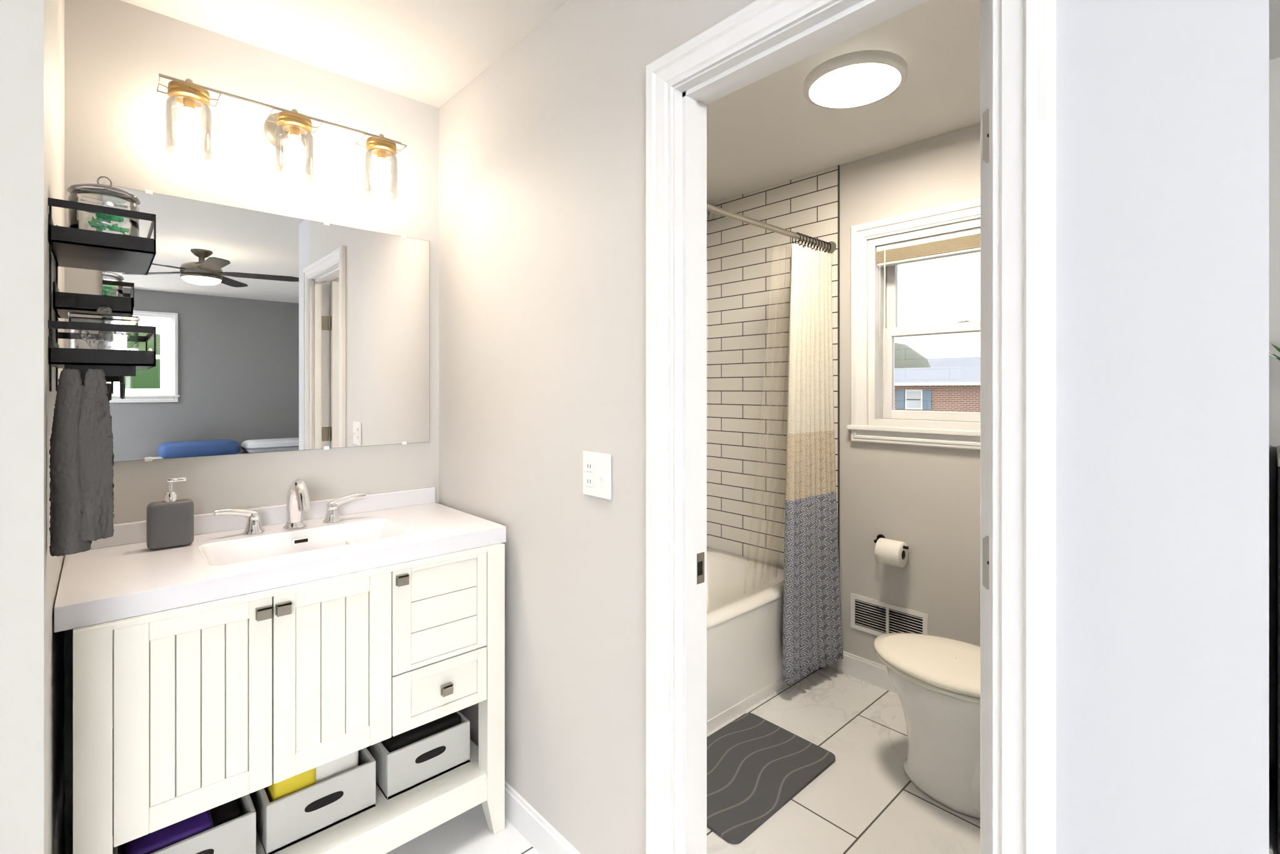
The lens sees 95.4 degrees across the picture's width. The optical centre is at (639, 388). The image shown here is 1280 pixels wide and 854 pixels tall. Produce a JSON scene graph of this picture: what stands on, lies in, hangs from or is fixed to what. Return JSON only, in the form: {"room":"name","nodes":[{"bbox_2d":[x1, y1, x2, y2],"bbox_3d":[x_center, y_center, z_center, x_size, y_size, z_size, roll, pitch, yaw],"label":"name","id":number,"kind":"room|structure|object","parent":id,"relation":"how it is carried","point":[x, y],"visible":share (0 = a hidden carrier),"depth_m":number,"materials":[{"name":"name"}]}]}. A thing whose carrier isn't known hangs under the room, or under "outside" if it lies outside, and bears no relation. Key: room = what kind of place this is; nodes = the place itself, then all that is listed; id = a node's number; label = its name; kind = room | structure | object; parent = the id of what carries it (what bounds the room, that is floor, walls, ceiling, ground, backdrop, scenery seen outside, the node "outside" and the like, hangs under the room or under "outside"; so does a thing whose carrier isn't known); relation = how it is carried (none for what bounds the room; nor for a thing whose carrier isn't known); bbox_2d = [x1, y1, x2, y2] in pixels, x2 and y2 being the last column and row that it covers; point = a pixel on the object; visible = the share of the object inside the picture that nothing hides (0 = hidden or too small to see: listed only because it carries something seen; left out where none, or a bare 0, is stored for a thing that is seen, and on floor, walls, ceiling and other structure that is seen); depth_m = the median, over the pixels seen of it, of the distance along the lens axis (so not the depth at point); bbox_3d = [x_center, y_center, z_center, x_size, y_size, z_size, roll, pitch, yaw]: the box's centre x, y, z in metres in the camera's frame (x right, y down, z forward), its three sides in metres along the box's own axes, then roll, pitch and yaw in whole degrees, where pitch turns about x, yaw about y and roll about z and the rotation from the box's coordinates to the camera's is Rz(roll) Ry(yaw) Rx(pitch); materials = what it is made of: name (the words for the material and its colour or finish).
{"room":"bathroom vanity area","nodes":[
{"label":"bathroom vanity area","id":0,"kind":"room"},
{"bbox_2d":[64,0,438,853],"bbox_3d":[-0.581,0.140,2.549,3.030,2.440,0.190,0,0,-43],"label":"wall","id":1,"kind":"structure","parent":0,"point":[116,51],"depth_m":1.80,"materials":[{"name":"grey paint"}]},
{"bbox_2d":[101,183,429,461],"bbox_3d":[-1.134,-0.179,1.901,0.913,0.770,0.010,0,0,-43],"label":"mirror","id":2,"kind":"object","parent":1,"relation":"attached to","point":[275,332],"visible":0.99,"depth_m":1.85,"materials":[{"name":"grey mirror"}]},
{"bbox_2d":[156,73,406,200],"bbox_3d":[-1.093,-0.775,1.831,0.654,0.234,0.168,0,0,-43],"label":"sconce","id":3,"kind":"object","parent":1,"relation":"attached to","point":[289,132],"visible":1,"depth_m":1.77,"materials":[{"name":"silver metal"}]},
{"bbox_2d":[0,0,839,853],"bbox_3d":[-1.229,0.140,1.342,5.220,2.440,0.840,0,0,-43],"label":"wall","id":4,"kind":"structure","parent":0,"point":[32,32],"depth_m":1.09,"materials":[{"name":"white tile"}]},
{"bbox_2d":[48,197,156,398],"bbox_3d":[-1.127,-0.164,1.224,0.152,0.368,0.392,0,0,-43],"label":"shelf rack","id":5,"kind":"object","parent":4,"relation":"attached to","point":[70,247],"visible":0.83,"depth_m":1.14,"materials":[{"name":"black metal"}]},
{"bbox_2d":[48,368,114,556],"bbox_3d":[-1.011,0.130,1.056,0.089,0.334,0.042,0,0,-33],"label":"hanging towel","id":6,"kind":"object","parent":5,"relation":"hanging from","point":[81,484],"visible":1,"depth_m":1.05,"materials":[{"name":"grey fabric"}]},
{"bbox_2d":[66,176,140,236],"bbox_3d":[-1.076,-0.350,1.171,0.110,0.154,0.110,0,0,-43],"label":"jar","id":7,"kind":"object","parent":5,"relation":"on","point":[74,190],"visible":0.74,"depth_m":1.17,"materials":[{"name":"clear glass"}]},
{"bbox_2d":[67,305,139,350],"bbox_3d":[-1.079,-0.109,1.174,0.104,0.119,0.114,0,0,-43],"label":"jar","id":8,"kind":"object","parent":5,"relation":"in","point":[72,317],"visible":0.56,"depth_m":1.17,"materials":[{"name":"clear glass"}]},
{"bbox_2d":[850,593,928,635],"bbox_3d":[1.121,1.052,2.639,0.008,0.160,0.350,0,0,-43],"label":"air vent","id":9,"kind":"object","parent":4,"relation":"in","point":[872,616],"visible":0.79,"depth_m":2.65,"materials":[{"name":"white plastic"}]},
{"bbox_2d":[873,534,908,567],"bbox_3d":[1.102,0.719,2.574,0.124,0.110,0.170,0,0,-43],"label":"toilet paper holder","id":10,"kind":"object","parent":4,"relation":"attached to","point":[887,551],"visible":1,"depth_m":2.53,"materials":[{"name":"white paper"}]},
{"bbox_2d":[120,0,1279,203],"bbox_3d":[0.692,-1.120,-0.586,5.820,0.080,6.600,0,0,-43],"label":"ceiling","id":11,"kind":"structure","parent":0,"point":[764,132],"depth_m":1.92,"materials":[{"name":"white paint"}]},
{"bbox_2d":[803,50,907,109],"bbox_3d":[0.743,-1.060,2.024,0.340,0.038,0.340,0,0,-43],"label":"ceiling light","id":12,"kind":"object","parent":11,"relation":"attached to","point":[874,75],"depth_m":1.97,"materials":[{"name":"white plastic"}]},
{"bbox_2d":[781,243,843,683],"bbox_3d":[0.793,0.311,2.667,0.416,1.927,0.097,0,0,-43],"label":"shower curtain","id":13,"kind":"object","parent":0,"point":[812,637],"depth_m":2.66,"materials":[{"name":"fabric"}]},
{"bbox_2d":[385,665,1277,853],"bbox_3d":[0.692,1.390,-0.586,5.820,0.060,6.600,0,0,-43],"label":"floor","id":14,"kind":"structure","parent":0,"point":[865,802],"depth_m":1.90,"materials":[{"name":"tile"}]},
{"bbox_2d":[54,486,506,853],"bbox_3d":[-0.959,0.866,1.673,1.000,0.986,0.577,0,0,-43],"label":"vanity","id":15,"kind":"object","parent":14,"relation":"on","point":[224,665],"visible":0.96,"depth_m":1.46,"materials":[{"name":"white paint"}]},
{"bbox_2d":[146,476,193,549],"bbox_3d":[-1.280,0.337,1.588,0.100,0.186,0.048,0,0,-43],"label":"soap dispenser","id":16,"kind":"object","parent":15,"relation":"on","point":[170,521],"visible":1,"depth_m":1.57,"materials":[{"name":"grey ceramic"}]},
{"bbox_2d":[112,793,256,853],"bbox_3d":[-1.150,1.105,1.463,0.262,0.129,0.321,0,0,-43],"label":"storage bin","id":17,"kind":"object","parent":15,"relation":"on","point":[229,827],"visible":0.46,"depth_m":1.39,"materials":[{"name":"white fabric"}]},
{"bbox_2d":[213,478,366,534],"bbox_3d":[-1.042,0.353,1.781,0.415,0.154,0.164,0,0,-43],"label":"faucet","id":18,"kind":"object","parent":15,"relation":"on","point":[298,497],"visible":1,"depth_m":1.77,"materials":[{"name":"silver metal"}]},
{"bbox_2d":[249,747,376,853],"bbox_3d":[-0.944,1.077,1.660,0.262,0.184,0.321,0,0,-43],"label":"storage bin","id":19,"kind":"object","parent":15,"relation":"on","point":[292,810],"visible":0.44,"depth_m":1.54,"materials":[{"name":"white fabric"}]},
{"bbox_2d":[366,710,469,799],"bbox_3d":[-0.734,1.099,1.858,0.252,0.141,0.321,0,0,-43],"label":"storage bin","id":20,"kind":"object","parent":15,"relation":"on","point":[406,760],"visible":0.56,"depth_m":1.73,"materials":[{"name":"white fabric"}]},
{"bbox_2d":[706,547,800,733],"bbox_3d":[0.081,1.142,2.621,1.542,0.434,0.725,0,0,-43],"label":"bathtub","id":21,"kind":"object","parent":14,"relation":"on","point":[745,594],"visible":0.29,"depth_m":2.53,"materials":[{"name":"white ceramic"}]},
{"bbox_2d":[706,712,835,844],"bbox_3d":[0.368,1.354,2.082,0.610,0.010,0.405,0,0,-43],"label":"rug","id":22,"kind":"object","parent":14,"relation":"on","point":[755,765],"visible":0.74,"depth_m":2.06,"materials":[{"name":"grey fabric"}]},
{"bbox_2d":[873,632,980,818],"bbox_3d":[1.159,0.974,1.897,0.470,0.771,0.793,0,0,-43],"label":"toilet","id":23,"kind":"object","parent":14,"relation":"on","point":[935,680],"visible":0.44,"depth_m":1.91,"materials":[{"name":"white ceramic"}]},
{"bbox_2d":[1276,445,1279,853],"bbox_3d":[2.220,0.772,1.356,0.510,1.174,0.994,0,0,-43],"label":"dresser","id":24,"kind":"object","parent":14,"relation":"on","point":[1278,447],"visible":1,"depth_m":1.57,"materials":[{"name":"black"}]},
{"bbox_2d":[1268,343,1279,360],"bbox_3d":[1.885,-0.010,1.603,0.272,0.388,0.285,0,0,-43],"label":"plant","id":25,"kind":"object","parent":24,"relation":"on","point":[1278,349],"visible":0.45,"depth_m":1.64,"materials":[{"name":"green plant"}]},
{"bbox_2d":[438,0,1268,853],"bbox_3d":[0.002,0.140,1.481,0.105,2.440,2.170,0,0,-43],"label":"wall","id":26,"kind":"structure","parent":0,"point":[1162,105],"depth_m":0.78,"materials":[{"name":"grey paint"}]},
{"bbox_2d":[582,451,611,499],"bbox_3d":[-0.117,0.225,1.519,0.016,0.116,0.116,0,0,-43],"label":"outlet","id":27,"kind":"object","parent":26,"relation":"attached to","point":[596,466],"visible":1,"depth_m":1.52,"materials":[{"name":"white plastic"}]},
{"bbox_2d":[645,0,1056,853],"bbox_3d":[0.335,0.301,1.121,0.154,2.118,0.796,0,0,-43],"label":"door frame","id":28,"kind":"structure","parent":26,"relation":"in","point":[763,38],"depth_m":1.05,"materials":[{"name":"white wood"}]},
{"bbox_2d":[696,551,704,584],"bbox_3d":[0.142,0.424,1.376,0.032,0.072,0.003,0,0,-43],"label":"strike plate","id":29,"kind":"object","parent":28,"relation":"attached to","point":[700,556],"depth_m":1.38,"materials":[{"name":"silver metal"}]},
{"bbox_2d":[505,650,1276,853],"bbox_3d":[0.702,1.310,-0.597,5.420,0.100,6.170,0,0,-43],"label":"baseboard","id":30,"kind":"structure","parent":26,"relation":"attached to","point":[543,837],"depth_m":1.79,"materials":[{"name":"white"}]},
{"bbox_2d":[980,0,988,853],"bbox_3d":[0.764,0.336,1.164,0.660,2.024,0.120,0,0,-43],"label":"door leaf","id":31,"kind":"structure","parent":26,"relation":"in","point":[984,4],"depth_m":0.96,"materials":[{"name":"white wood"}]},
{"bbox_2d":[840,122,980,665],"bbox_3d":[1.194,0.140,2.714,0.200,2.440,2.360,0,0,-43],"label":"wall","id":32,"kind":"structure","parent":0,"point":[927,499],"depth_m":2.57,"materials":[{"name":"beige paint"}]},
{"bbox_2d":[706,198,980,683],"bbox_3d":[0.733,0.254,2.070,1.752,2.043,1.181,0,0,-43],"label":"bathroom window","id":33,"kind":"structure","parent":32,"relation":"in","point":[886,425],"depth_m":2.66,"materials":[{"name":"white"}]},
{"bbox_2d":[876,226,980,404],"bbox_3d":[1.336,-0.294,2.454,0.053,0.729,0.678,0,0,-43],"label":"window blind","id":34,"kind":"object","parent":33,"relation":"attached to","point":[953,241],"depth_m":2.57,"materials":[{"name":"plastic"}]},
{"bbox_2d":[1268,57,1279,773],"bbox_3d":[3.479,0.140,0.496,0.140,2.440,4.000,0,0,-43],"label":"wall","id":35,"kind":"structure","parent":0,"point":[1274,64],"depth_m":1.91,"materials":[{"name":"grey paint"}]},
{"label":"outside","id":36,"kind":"structure","parent":0,"visible":0},
{"bbox_2d":[894,342,980,412],"bbox_3d":[11.810,1.260,30.017,51.880,8.600,53.000,0,0,-43],"label":"neighbouring building","id":37,"kind":"structure","parent":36,"point":[953,384],"depth_m":24.47,"materials":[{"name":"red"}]}
]}

